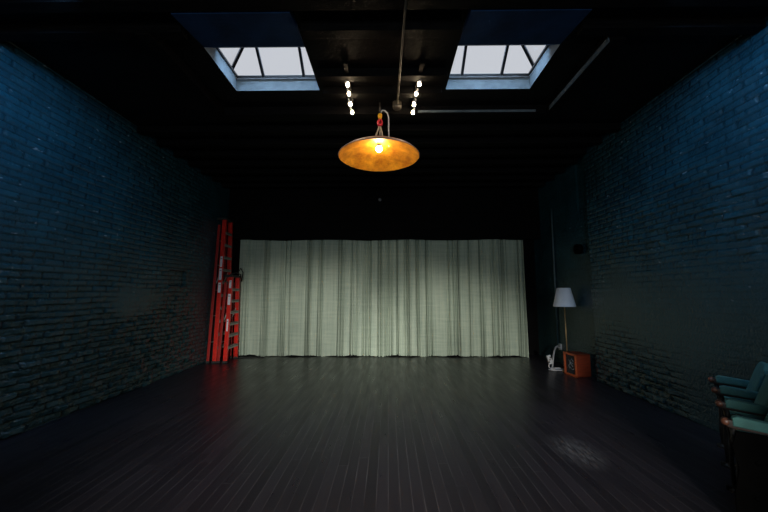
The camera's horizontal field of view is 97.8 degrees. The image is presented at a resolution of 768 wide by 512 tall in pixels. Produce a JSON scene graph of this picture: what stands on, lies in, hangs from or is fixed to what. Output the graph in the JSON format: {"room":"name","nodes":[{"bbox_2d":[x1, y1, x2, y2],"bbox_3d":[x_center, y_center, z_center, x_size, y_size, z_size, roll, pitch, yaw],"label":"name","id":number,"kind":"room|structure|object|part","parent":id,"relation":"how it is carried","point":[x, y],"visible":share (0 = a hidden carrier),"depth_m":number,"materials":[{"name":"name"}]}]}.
{"room":"small theater","nodes":[
{"label":"small theater","id":0,"kind":"room"},
{"bbox_2d":[0,42,233,439],"bbox_3d":[-3.920,-0.255,2.701,0.104,4.100,11.620,0,-6,1],"label":"wall","id":1,"kind":"structure","parent":0,"point":[108,237],"depth_m":4.40,"materials":[{"name":"brick"}]},
{"bbox_2d":[0,354,735,511],"bbox_3d":[-0.149,1.778,2.431,8.100,0.001,11.620,0,-6,1],"label":"floor","id":2,"kind":"structure","parent":0,"point":[289,433],"depth_m":3.34,"materials":[{"name":"black wood"}]},
{"bbox_2d":[206,218,233,362],"bbox_3d":[-3.716,0.736,7.670,0.225,3.222,0.620,0,-6,1],"label":"stepladder","id":3,"kind":"object","parent":2,"relation":"on","point":[221,279],"visible":0.77,"depth_m":7.53,"materials":[{"name":"red plastic"}]},
{"bbox_3d":[-3.781,0.782,7.445,0.058,3.021,0.162,-2,-7,15],"label":"rail","id":4,"kind":"part","parent":3,"relation":"part of","materials":[{"name":"red metal"}]},
{"bbox_3d":[-3.656,0.724,7.467,0.085,3.142,0.174,0,-6,1],"label":"rail","id":5,"kind":"part","parent":3,"relation":"part of","materials":[{"name":"red metal"}]},
{"bbox_3d":[-3.776,0.830,7.882,0.058,3.021,0.162,1,-6,-13],"label":"rail","id":6,"kind":"part","parent":3,"relation":"part of","materials":[{"name":"red metal"}]},
{"bbox_3d":[-3.651,0.769,7.870,0.085,3.142,0.174,0,-6,1],"label":"rail","id":7,"kind":"part","parent":3,"relation":"part of","materials":[{"name":"red metal"}]},
{"bbox_2d":[216,275,240,362],"bbox_3d":[-3.491,1.386,7.596,0.225,1.912,0.600,0,-6,1],"label":"stepladder","id":8,"kind":"object","parent":2,"relation":"on","point":[230,312],"visible":1,"depth_m":7.48,"materials":[{"name":"red plastic"}]},
{"bbox_3d":[-3.557,1.432,7.365,0.059,1.712,0.136,-2,-7,19],"label":"rail","id":9,"kind":"part","parent":8,"relation":"part of","materials":[{"name":"red metal"}]},
{"bbox_3d":[-3.431,1.374,7.387,0.085,1.832,0.144,0,-6,1],"label":"rail","id":10,"kind":"part","parent":8,"relation":"part of","materials":[{"name":"red metal"}]},
{"bbox_3d":[-3.551,1.482,7.812,0.059,1.712,0.136,2,-7,-18],"label":"rail","id":11,"kind":"part","parent":8,"relation":"part of","materials":[{"name":"red metal"}]},
{"bbox_2d":[230,268,242,281],"bbox_3d":[-3.393,0.421,7.740,0.071,0.322,0.492,-1,-6,7],"label":"strap","id":12,"kind":"object","parent":8,"relation":"hanging from","point":[240,268],"visible":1,"depth_m":7.86,"materials":[{"name":"black fabric"}]},
{"bbox_3d":[-3.426,1.420,7.800,0.085,1.832,0.144,0,-6,1],"label":"rail","id":13,"kind":"part","parent":8,"relation":"part of","materials":[{"name":"red metal"}]},
{"bbox_2d":[546,345,563,370],"bbox_3d":[3.549,2.053,6.755,0.298,0.407,0.823,-6,-9,43],"label":"desk lamp","id":14,"kind":"object","parent":2,"relation":"on","point":[550,360],"visible":0.99,"depth_m":6.57,"materials":[{"name":"white plastic"}]},
{"bbox_3d":[3.524,2.068,6.893,0.045,0.407,0.632,-6,-8,41],"label":"cord","id":15,"kind":"part","parent":14,"relation":"part of","materials":[{"name":"white plastic"}]},
{"bbox_2d":[553,288,575,371],"bbox_3d":[3.529,1.423,6.502,0.404,1.598,0.404,0,-6,1],"label":"floor lamp","id":16,"kind":"object","parent":2,"relation":"on","point":[564,298],"visible":0.77,"depth_m":6.45,"materials":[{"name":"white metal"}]},
{"bbox_3d":[3.529,0.808,6.570,0.404,0.360,0.404,0,-6,1],"label":"lamp shade","id":17,"kind":"part","parent":16,"relation":"part of","materials":[{"name":"white fabric"}]},
{"bbox_2d":[563,351,590,377],"bbox_3d":[3.541,1.982,6.147,0.289,0.401,0.342,1,-6,-6],"label":"television","id":18,"kind":"object","parent":2,"relation":"on","point":[577,364],"visible":1,"depth_m":6.00,"materials":[{"name":"orange wood"}]},
{"bbox_3d":[3.434,1.983,6.135,0.012,0.355,0.280,1,-6,-6],"label":"panel","id":19,"kind":"part","parent":18,"relation":"part of","materials":[{"name":"black glass"}]},
{"bbox_3d":[3.408,1.981,6.132,0.022,0.401,0.342,1,-6,-6],"label":"frame","id":20,"kind":"part","parent":18,"relation":"part of","materials":[{"name":"orange wood"}]},
{"bbox_2d":[708,361,767,448],"bbox_3d":[3.297,1.401,3.061,0.439,0.888,0.492,-6,-8,41],"label":"seat","id":21,"kind":"object","parent":2,"relation":"on","point":[761,370],"visible":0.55,"depth_m":3.20,"materials":[{"name":"fabric"}]},
{"bbox_3d":[3.400,1.241,3.270,0.335,0.061,0.060,-6,-8,41],"label":"armrest","id":22,"kind":"part","parent":21,"relation":"part of","materials":[{"name":"teal fabric"}]},
{"bbox_3d":[3.236,1.346,3.076,0.200,0.160,0.404,-6,-8,41],"label":"seat","id":23,"kind":"part","parent":21,"relation":"part of","materials":[{"name":"teal fabric"}]},
{"bbox_3d":[3.337,1.187,3.003,0.211,0.463,0.378,-6,-8,41],"label":"backrest","id":24,"kind":"part","parent":21,"relation":"part of","materials":[{"name":"teal fabric"}]},
{"bbox_2d":[711,373,767,468],"bbox_3d":[2.973,1.360,2.697,0.439,0.888,0.492,-6,-8,41],"label":"seat","id":25,"kind":"object","parent":2,"relation":"on","point":[761,397],"visible":0.5,"depth_m":2.88,"materials":[{"name":"fabric"}]},
{"bbox_3d":[3.075,1.201,2.906,0.335,0.061,0.060,-6,-8,41],"label":"armrest","id":26,"kind":"part","parent":25,"relation":"part of","materials":[{"name":"teal fabric"}]},
{"bbox_3d":[2.911,1.306,2.712,0.200,0.160,0.404,-6,-8,41],"label":"seat","id":27,"kind":"part","parent":25,"relation":"part of","materials":[{"name":"teal fabric"}]},
{"bbox_3d":[3.013,1.147,2.639,0.211,0.463,0.378,-6,-8,41],"label":"backrest","id":28,"kind":"part","parent":25,"relation":"part of","materials":[{"name":"teal fabric"}]},
{"bbox_2d":[715,398,767,511],"bbox_3d":[2.626,1.316,2.298,0.452,0.888,0.574,-6,-8,41],"label":"seat","id":29,"kind":"object","parent":2,"relation":"on","point":[747,437],"visible":1,"depth_m":2.17,"materials":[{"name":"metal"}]},
{"bbox_3d":[2.751,1.161,2.542,0.335,0.061,0.060,-6,-8,41],"label":"armrest","id":30,"kind":"part","parent":29,"relation":"part of","materials":[{"name":"teal fabric"}]},
{"bbox_3d":[2.427,1.120,2.178,0.335,0.061,0.060,-6,-8,41],"label":"armrest","id":31,"kind":"part","parent":29,"relation":"part of","materials":[{"name":"teal fabric"}]},
{"bbox_3d":[2.455,1.421,2.071,0.425,0.570,0.020,-6,-8,41],"label":"panel","id":32,"kind":"part","parent":29,"relation":"part of","materials":[{"name":"black"}]},
{"bbox_2d":[0,6,767,187],"bbox_3d":[-0.149,-2.298,2.882,8.100,0.001,11.620,0,-6,1],"label":"ceiling","id":33,"kind":"structure","parent":0,"point":[127,77],"depth_m":4.08,"materials":[{"name":"black paint"}]},
{"bbox_2d":[0,22,187,41],"bbox_3d":[-2.927,-2.204,3.297,1.935,0.105,0.110,0,-6,1],"label":"ceiling beam","id":34,"kind":"structure","parent":33,"relation":"attached to","point":[158,30],"depth_m":3.25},
{"bbox_2d":[135,32,223,114],"bbox_3d":[-2.326,-2.119,3.970,0.140,0.125,1.470,0,-6,1],"label":"ceiling beam","id":35,"kind":"structure","parent":33,"relation":"attached to","point":[161,49],"depth_m":3.79,"materials":[{"name":"black wood"}]},
{"bbox_2d":[171,11,318,90],"bbox_3d":[-1.437,-2.382,3.705,1.228,0.548,1.327,0,-6,1],"label":"window","id":36,"kind":"structure","parent":33,"relation":"attached to","point":[215,30],"depth_m":3.39,"materials":[{"name":"blue paint"}]},
{"bbox_3d":[-1.381,-2.266,3.396,1.075,0.250,0.740,0,-6,1],"label":"splay panel","id":37,"kind":"part","parent":36,"relation":"part of","materials":[{"name":"blue paint"}]},
{"bbox_3d":[-1.373,-2.356,4.065,1.105,0.030,0.600,0,-6,1],"label":"frame","id":38,"kind":"part","parent":36,"relation":"part of","materials":[{"name":"metal"}]},
{"bbox_3d":[-1.369,-2.291,4.332,1.075,0.022,0.020,0,-6,1],"label":"sill","id":39,"kind":"part","parent":36,"relation":"part of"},
{"bbox_2d":[343,62,354,113],"bbox_3d":[-0.437,-2.038,4.195,0.073,0.158,0.941,0,-6,1],"label":"track light","id":40,"kind":"object","parent":33,"relation":"attached to","point":[345,64],"visible":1,"depth_m":4.14,"materials":[{"name":"white plastic"}]},
{"bbox_2d":[338,102,419,171],"bbox_3d":[-0.065,-1.663,4.410,1.062,0.750,1.062,0,-6,1],"label":"pendant lamp","id":41,"kind":"object","parent":33,"relation":"hanging from","point":[380,153],"visible":1,"depth_m":4.50,"materials":[{"name":"orange metal"}]},
{"bbox_3d":[-0.065,-1.383,4.379,1.062,0.186,1.062,0,-6,1],"label":"dish","id":42,"kind":"part","parent":41,"relation":"part of","materials":[{"name":"orange metal"}]},
{"bbox_3d":[-0.065,-1.405,4.382,0.082,0.092,0.082,0,-6,1],"label":"bulb","id":43,"kind":"part","parent":41,"relation":"part of","materials":[{"name":"white glass"}]},
{"bbox_3d":[0.010,-1.690,4.427,0.127,0.498,0.048,0,-6,1],"label":"white cord","id":44,"kind":"part","parent":41,"relation":"part of","materials":[{"name":"plastic"}]},
{"bbox_2d":[137,123,620,134],"bbox_3d":[-0.066,-1.988,5.251,7.610,0.105,0.110,0,-6,1],"label":"ceiling beam","id":45,"kind":"structure","parent":33,"relation":"attached to","point":[558,127],"depth_m":5.22,"materials":[{"name":"black wood"}]},
{"bbox_2d":[156,137,602,146],"bbox_3d":[-0.060,-1.939,5.698,7.610,0.105,0.110,0,-6,1],"label":"ceiling beam","id":46,"kind":"structure","parent":33,"relation":"attached to","point":[452,141],"depth_m":5.66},
{"bbox_2d":[173,148,586,157],"bbox_3d":[-0.055,-1.889,6.146,7.610,0.105,0.110,0,-6,1],"label":"ceiling beam","id":47,"kind":"structure","parent":33,"relation":"attached to","point":[533,151],"depth_m":6.11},
{"bbox_2d":[300,20,460,38],"bbox_3d":[-0.032,-2.208,3.263,1.545,0.105,0.110,0,-6,1],"label":"ceiling beam","id":48,"kind":"structure","parent":33,"relation":"attached to","point":[361,29],"depth_m":3.21,"materials":[{"name":"black wood"}]},
{"bbox_2d":[317,67,446,81],"bbox_3d":[-0.024,-2.133,3.938,1.505,0.105,0.100,0,-6,1],"label":"ceiling beam","id":49,"kind":"structure","parent":33,"relation":"attached to","point":[323,74],"depth_m":3.89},
{"bbox_2d":[323,86,441,97],"bbox_3d":[-0.020,-2.096,4.276,1.505,0.105,0.100,0,-6,1],"label":"ceiling beam","id":50,"kind":"structure","parent":33,"relation":"attached to","point":[328,91],"depth_m":4.23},
{"bbox_2d":[201,167,564,174],"bbox_3d":[-0.044,-1.790,7.040,7.610,0.105,0.110,0,-6,1],"label":"ceiling beam","id":51,"kind":"structure","parent":33,"relation":"attached to","point":[419,170],"depth_m":6.99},
{"bbox_2d":[188,158,577,166],"bbox_3d":[-0.050,-1.840,6.593,7.610,0.105,0.110,0,-6,1],"label":"ceiling beam","id":52,"kind":"structure","parent":33,"relation":"attached to","point":[508,161],"depth_m":6.56,"materials":[{"name":"black wood"}]},
{"bbox_2d":[212,174,554,181],"bbox_3d":[-0.039,-1.741,7.487,7.610,0.105,0.110,0,-6,1],"label":"ceiling beam","id":53,"kind":"structure","parent":33,"relation":"attached to","point":[550,176],"depth_m":7.44,"materials":[{"name":"black wood"}]},
{"bbox_2d":[222,181,544,187],"bbox_3d":[-0.034,-1.692,7.935,7.610,0.105,0.110,0,-6,1],"label":"ceiling beam","id":54,"kind":"structure","parent":33,"relation":"attached to","point":[479,183],"depth_m":7.89,"materials":[{"name":"black wood"}]},
{"bbox_2d":[0,0,767,13],"bbox_3d":[-0.148,-2.245,2.926,7.500,0.105,0.120,0,-6,1],"label":"ceiling beam","id":55,"kind":"structure","parent":33,"relation":"attached to","point":[6,6],"depth_m":2.92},
{"bbox_2d":[396,0,406,104],"bbox_3d":[0.183,-2.110,3.531,0.027,0.024,1.841,0,-6,-1],"label":"conduit","id":56,"kind":"object","parent":55,"relation":"attached to","point":[405,3],"visible":1,"depth_m":3.39,"materials":[{"name":"grey metal"}]},
{"bbox_2d":[224,105,545,118],"bbox_3d":[0.003,-2.038,4.733,4.500,0.120,0.110,0,-6,1],"label":"ceiling beam","id":57,"kind":"structure","parent":33,"relation":"attached to","point":[299,111],"depth_m":4.69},
{"bbox_2d":[418,109,535,112],"bbox_3d":[1.287,-2.013,4.652,1.630,0.032,0.012,0,-6,1],"label":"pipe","id":58,"kind":"structure","parent":57,"relation":"attached to","point":[521,110],"depth_m":4.65,"materials":[{"name":"grey metal"}]},
{"bbox_2d":[393,100,401,110],"bbox_3d":[0.175,-2.016,4.497,0.120,0.095,0.120,0,-6,1],"label":"junction box","id":59,"kind":"object","parent":33,"relation":"attached to","point":[395,107],"visible":0.97,"depth_m":4.45,"materials":[{"name":"grey metal"}]},
{"bbox_2d":[410,61,424,113],"bbox_3d":[0.409,-2.038,4.190,0.062,0.158,0.951,0,-6,-2],"label":"track light","id":60,"kind":"object","parent":33,"relation":"attached to","point":[421,65],"visible":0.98,"depth_m":4.13,"materials":[{"name":"white plastic"}]},
{"bbox_2d":[446,8,591,88],"bbox_3d":[1.381,-2.385,3.671,1.222,0.548,1.327,0,-6,1],"label":"window","id":61,"kind":"structure","parent":33,"relation":"attached to","point":[549,27],"depth_m":3.35,"materials":[{"name":"blue paint"}]},
{"bbox_3d":[1.328,-2.295,4.300,1.070,0.022,0.020,0,-6,1],"label":"sill","id":62,"kind":"part","parent":61,"relation":"part of","materials":[{"name":"metal"}]},
{"bbox_3d":[1.325,-2.360,4.033,1.100,0.030,0.600,0,-6,1],"label":"frame","id":63,"kind":"part","parent":61,"relation":"part of","materials":[{"name":"metal"}]},
{"bbox_3d":[1.317,-2.269,3.364,1.070,0.250,0.740,0,-6,1],"label":"splay panel","id":64,"kind":"part","parent":61,"relation":"part of","materials":[{"name":"blue paint"}]},
{"bbox_2d":[546,36,625,112],"bbox_3d":[2.314,-2.115,3.969,0.140,0.135,1.360,0,-6,1],"label":"ceiling beam","id":65,"kind":"structure","parent":33,"relation":"attached to","point":[615,42],"depth_m":3.78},
{"bbox_2d":[549,37,609,109],"bbox_3d":[2.237,-2.080,3.936,0.012,0.055,1.240,0,-6,1],"label":"trim","id":66,"kind":"structure","parent":65,"relation":"attached to","point":[607,40],"depth_m":3.80,"materials":[{"name":"grey metal"}]},
{"bbox_2d":[576,17,765,36],"bbox_3d":[2.748,-2.211,3.230,1.715,0.105,0.110,0,-6,1],"label":"ceiling beam","id":67,"kind":"structure","parent":33,"relation":"attached to","point":[675,26],"depth_m":3.18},
{"bbox_2d":[229,239,538,354],"bbox_3d":[-0.080,0.229,8.447,8.100,4.400,0.001,0,-6,1],"label":"wall","id":68,"kind":"structure","parent":0,"point":[528,244],"depth_m":8.36,"materials":[{"name":"black paint"}]},
{"bbox_2d":[534,16,767,432],"bbox_3d":[3.661,-0.265,2.612,0.176,4.100,11.620,0,-6,1],"label":"wall","id":69,"kind":"structure","parent":0,"point":[668,214],"depth_m":4.18,"materials":[{"name":"brick"}]},
{"bbox_2d":[227,187,540,239],"bbox_3d":[-0.035,-1.047,8.216,7.640,1.287,0.030,0,-6,1],"label":"wall","id":70,"kind":"structure","parent":69,"relation":"attached to","point":[428,212],"depth_m":8.20,"materials":[{"name":"black paint"}]},
{"bbox_2d":[238,239,528,357],"bbox_3d":[-0.080,0.977,8.121,7.105,2.840,0.231,0,-6,1],"label":"curtain","id":71,"kind":"object","parent":70,"relation":"hanging from","point":[301,297],"visible":0.99,"depth_m":8.08,"materials":[{"name":"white fabric"}]},
{"bbox_3d":[-0.081,-0.420,8.268,7.105,0.031,0.031,0,-6,1],"label":"rail","id":72,"kind":"part","parent":71,"relation":"part of","materials":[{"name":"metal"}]},
{"bbox_2d":[550,208,558,343],"bbox_3d":[3.751,0.420,7.359,0.042,2.980,0.065,0,-6,1],"label":"conduit","id":73,"kind":"object","parent":69,"relation":"attached to","point":[555,279],"visible":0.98,"depth_m":7.36,"materials":[{"name":"grey metal"}]},
{"bbox_2d":[573,244,582,253],"bbox_3d":[3.697,-0.130,6.379,0.100,0.190,0.190,0,-6,1],"label":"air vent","id":74,"kind":"object","parent":69,"relation":"in","point":[578,248],"visible":1,"depth_m":6.33,"materials":[{"name":"black metal"}]}
]}

